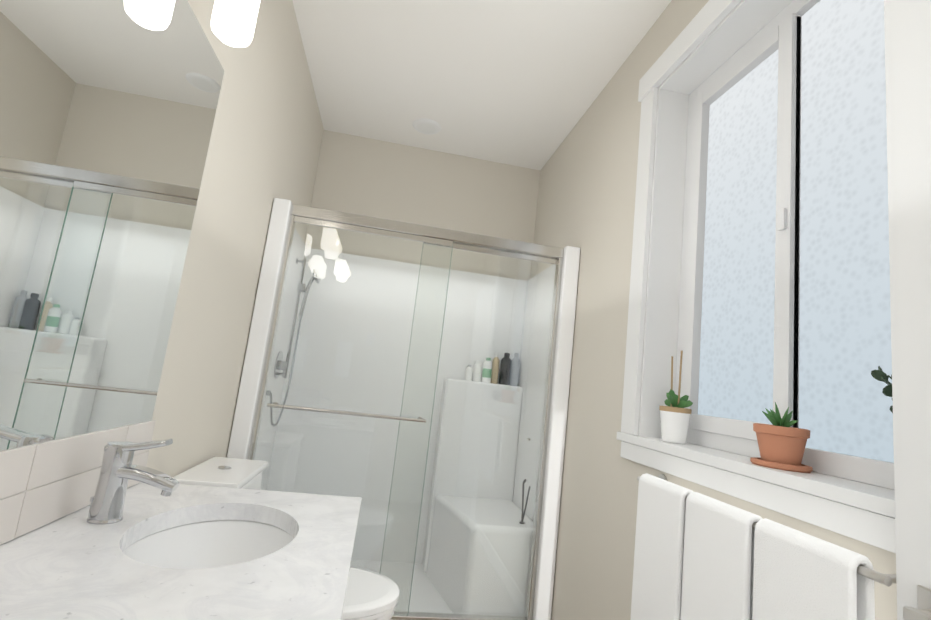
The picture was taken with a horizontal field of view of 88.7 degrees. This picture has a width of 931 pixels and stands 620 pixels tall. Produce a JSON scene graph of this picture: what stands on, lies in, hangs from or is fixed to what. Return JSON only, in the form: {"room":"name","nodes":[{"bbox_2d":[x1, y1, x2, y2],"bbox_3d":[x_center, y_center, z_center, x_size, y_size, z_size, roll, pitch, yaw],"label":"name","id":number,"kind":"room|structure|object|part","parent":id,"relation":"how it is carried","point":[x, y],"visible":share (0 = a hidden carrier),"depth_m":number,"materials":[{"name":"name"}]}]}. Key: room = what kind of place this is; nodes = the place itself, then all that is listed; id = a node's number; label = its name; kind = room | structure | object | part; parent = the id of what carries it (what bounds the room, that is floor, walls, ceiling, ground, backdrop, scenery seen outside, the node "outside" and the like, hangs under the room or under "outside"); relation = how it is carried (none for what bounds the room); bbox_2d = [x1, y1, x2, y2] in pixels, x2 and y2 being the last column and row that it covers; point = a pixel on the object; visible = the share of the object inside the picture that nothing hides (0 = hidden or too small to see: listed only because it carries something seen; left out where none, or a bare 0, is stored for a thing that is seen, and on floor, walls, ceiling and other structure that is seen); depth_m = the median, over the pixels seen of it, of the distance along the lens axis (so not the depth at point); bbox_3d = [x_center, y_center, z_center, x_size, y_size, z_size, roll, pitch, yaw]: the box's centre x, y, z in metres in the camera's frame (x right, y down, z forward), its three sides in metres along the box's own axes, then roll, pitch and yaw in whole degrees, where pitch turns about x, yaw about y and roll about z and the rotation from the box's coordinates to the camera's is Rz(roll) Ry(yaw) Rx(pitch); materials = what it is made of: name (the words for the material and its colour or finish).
{"room":"bathroom","nodes":[
{"label":"bathroom","id":0,"kind":"room"},
{"bbox_2d":[146,0,323,476],"bbox_3d":[-0.883,-0.084,1.351,0.120,2.750,3.570,8,-9,-9],"label":"wall","id":1,"kind":"structure","parent":0,"point":[264,148],"depth_m":1.76,"materials":[{"name":"beige paint"}]},
{"bbox_2d":[0,420,155,544],"bbox_3d":[-0.733,0.277,0.488,0.011,0.164,1.683,8,-9,-9],"label":"backsplash","id":2,"kind":"structure","parent":1,"relation":"attached to","point":[43,484],"depth_m":0.93,"materials":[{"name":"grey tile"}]},
{"bbox_2d":[0,0,223,450],"bbox_3d":[-0.665,-0.325,0.574,0.005,1.060,1.666,8,-9,-9],"label":"mirror","id":3,"kind":"object","parent":1,"relation":"attached to","point":[108,108],"visible":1,"depth_m":0.95,"materials":[{"name":"clear glass"}]},
{"bbox_2d":[211,0,259,47],"bbox_3d":[-0.601,-0.850,1.128,0.157,0.268,0.380,8,-9,-9],"label":"sconce","id":4,"kind":"object","parent":1,"relation":"attached to","point":[233,23],"visible":1,"depth_m":1.21,"materials":[{"name":"white glass"}]},
{"bbox_2d":[305,130,539,280],"bbox_3d":[-0.332,0.257,3.166,1.840,2.750,0.120,8,-9,-9],"label":"wall","id":5,"kind":"structure","parent":0,"point":[364,176],"depth_m":3.25,"materials":[{"name":"beige paint"}]},
{"bbox_2d":[292,0,671,169],"bbox_3d":[0.129,-1.365,1.696,1.920,0.100,3.630,8,-9,-9],"label":"ceiling","id":6,"kind":"structure","parent":0,"point":[521,83],"depth_m":2.39,"materials":[{"name":"white paint"}]},
{"bbox_2d":[412,118,440,134],"bbox_3d":[-0.244,-1.151,3.001,0.184,0.014,0.184,8,-9,-9],"label":"recessed light","id":7,"kind":"object","parent":6,"relation":"in","point":[426,126],"visible":1,"depth_m":2.98,"materials":[{"name":"white paint"}]},
{"bbox_2d":[530,0,896,619],"bbox_3d":[0.761,0.144,1.605,0.200,2.750,3.570,8,-9,-9],"label":"wall","id":8,"kind":"structure","parent":0,"point":[587,190],"depth_m":2.05,"materials":[{"name":"beige paint"}]},
{"bbox_2d":[616,0,895,553],"bbox_3d":[0.854,-0.276,1.293,0.225,1.528,1.250,8,-9,-9],"label":"window","id":9,"kind":"structure","parent":8,"relation":"in","point":[760,275],"depth_m":1.36,"materials":[{"name":"white paint"}]},
{"bbox_2d":[659,351,692,443],"bbox_3d":[0.694,0.283,1.569,0.097,0.300,0.097,8,-9,-9],"label":"potted plant","id":10,"kind":"object","parent":9,"relation":"on","point":[675,414],"visible":1,"depth_m":1.53,"materials":[{"name":"white ceramic"}]},
{"bbox_2d":[750,402,812,472],"bbox_3d":[0.761,0.301,1.149,0.124,0.153,0.124,8,-9,-9],"label":"potted plant","id":11,"kind":"object","parent":9,"relation":"on","point":[782,443],"visible":1,"depth_m":1.11,"materials":[{"name":"brown"}]},
{"bbox_2d":[871,366,892,412],"bbox_3d":[0.815,0.220,0.857,0.080,0.238,0.141,8,-9,-9],"label":"plant","id":12,"kind":"object","parent":9,"relation":"on","point":[879,374],"visible":0.1,"depth_m":0.90,"materials":[{"name":"green plant"}]},
{"bbox_2d":[630,473,895,619],"bbox_3d":[0.611,0.674,1.101,0.101,0.437,0.775,8,-9,-9],"label":"towel rail","id":13,"kind":"object","parent":8,"relation":"attached to","point":[698,556],"visible":0.85,"depth_m":1.05,"materials":[{"name":"white fabric"}]},
{"bbox_2d":[884,0,930,619],"bbox_3d":[0.753,0.265,0.373,0.100,2.120,0.814,8,-9,-9],"label":"door","id":14,"kind":"structure","parent":8,"relation":"in","point":[907,26],"depth_m":0.79,"materials":[{"name":"white paint"}]},
{"bbox_3d":[0.680,0.438,0.658,0.090,0.064,0.190,8,-9,-9],"label":"handle","id":15,"kind":"part","parent":14,"relation":"part of","materials":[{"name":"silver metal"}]},
{"bbox_3d":[-0.192,1.434,1.269,1.920,0.100,3.630,8,-9,-9],"label":"floor","id":16,"kind":"structure","parent":0,"visible":0},
{"bbox_2d":[0,439,361,619],"bbox_3d":[-0.480,0.721,0.476,0.620,0.997,1.690,8,-9,-9],"label":"bathroom vanity","id":17,"kind":"object","parent":16,"relation":"on","point":[153,544],"visible":1,"depth_m":0.89,"materials":[{"name":"grey stone"}]},
{"bbox_2d":[173,457,399,619],"bbox_3d":[-0.617,0.985,1.659,0.770,0.802,0.410,8,-9,-9],"label":"toilet","id":18,"kind":"object","parent":16,"relation":"on","point":[371,595],"visible":0.29,"depth_m":1.64,"materials":[{"name":"white ceramic"}]},
{"bbox_2d":[227,198,579,619],"bbox_3d":[-0.332,0.586,2.608,1.514,1.937,0.878,8,-9,-9],"label":"shower","id":19,"kind":"object","parent":16,"relation":"on","point":[354,382],"visible":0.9,"depth_m":2.73,"materials":[{"name":"clear glass"}]},
{"bbox_2d":[465,365,472,380],"bbox_3d":[0.023,0.402,3.049,0.044,0.100,0.035,8,-9,-9],"label":"bottle","id":20,"kind":"object","parent":19,"relation":"in","point":[469,378],"depth_m":3.03,"materials":[{"name":"white plastic"}]},
{"bbox_2d":[472,360,481,381],"bbox_3d":[0.077,0.393,3.070,0.056,0.135,0.044,8,-9,-9],"label":"bottle","id":21,"kind":"object","parent":19,"relation":"in","point":[477,374],"depth_m":3.05,"materials":[{"name":"white plastic"}]},
{"bbox_2d":[481,358,491,382],"bbox_3d":[0.140,0.387,3.066,0.061,0.160,0.048,8,-9,-9],"label":"bottle","id":22,"kind":"object","parent":19,"relation":"in","point":[488,369],"depth_m":3.05,"materials":[{"name":"white plastic"}]},
{"bbox_2d":[491,353,499,383],"bbox_3d":[0.195,0.380,3.097,0.048,0.195,0.038,8,-9,-9],"label":"bottle","id":23,"kind":"object","parent":19,"relation":"in","point":[495,376],"depth_m":3.08,"materials":[{"name":"beige plastic"}]},
{"bbox_2d":[499,353,511,384],"bbox_3d":[0.260,0.381,3.087,0.072,0.205,0.057,8,-9,-9],"label":"bottle","id":24,"kind":"object","parent":19,"relation":"in","point":[506,370],"depth_m":3.06,"materials":[{"name":"black plastic"}]},
{"bbox_2d":[510,353,519,385],"bbox_3d":[0.324,0.387,3.113,0.056,0.215,0.044,8,-9,-9],"label":"bottle","id":25,"kind":"object","parent":19,"relation":"in","point":[515,365],"depth_m":3.09,"materials":[{"name":"grey plastic"}]}
]}

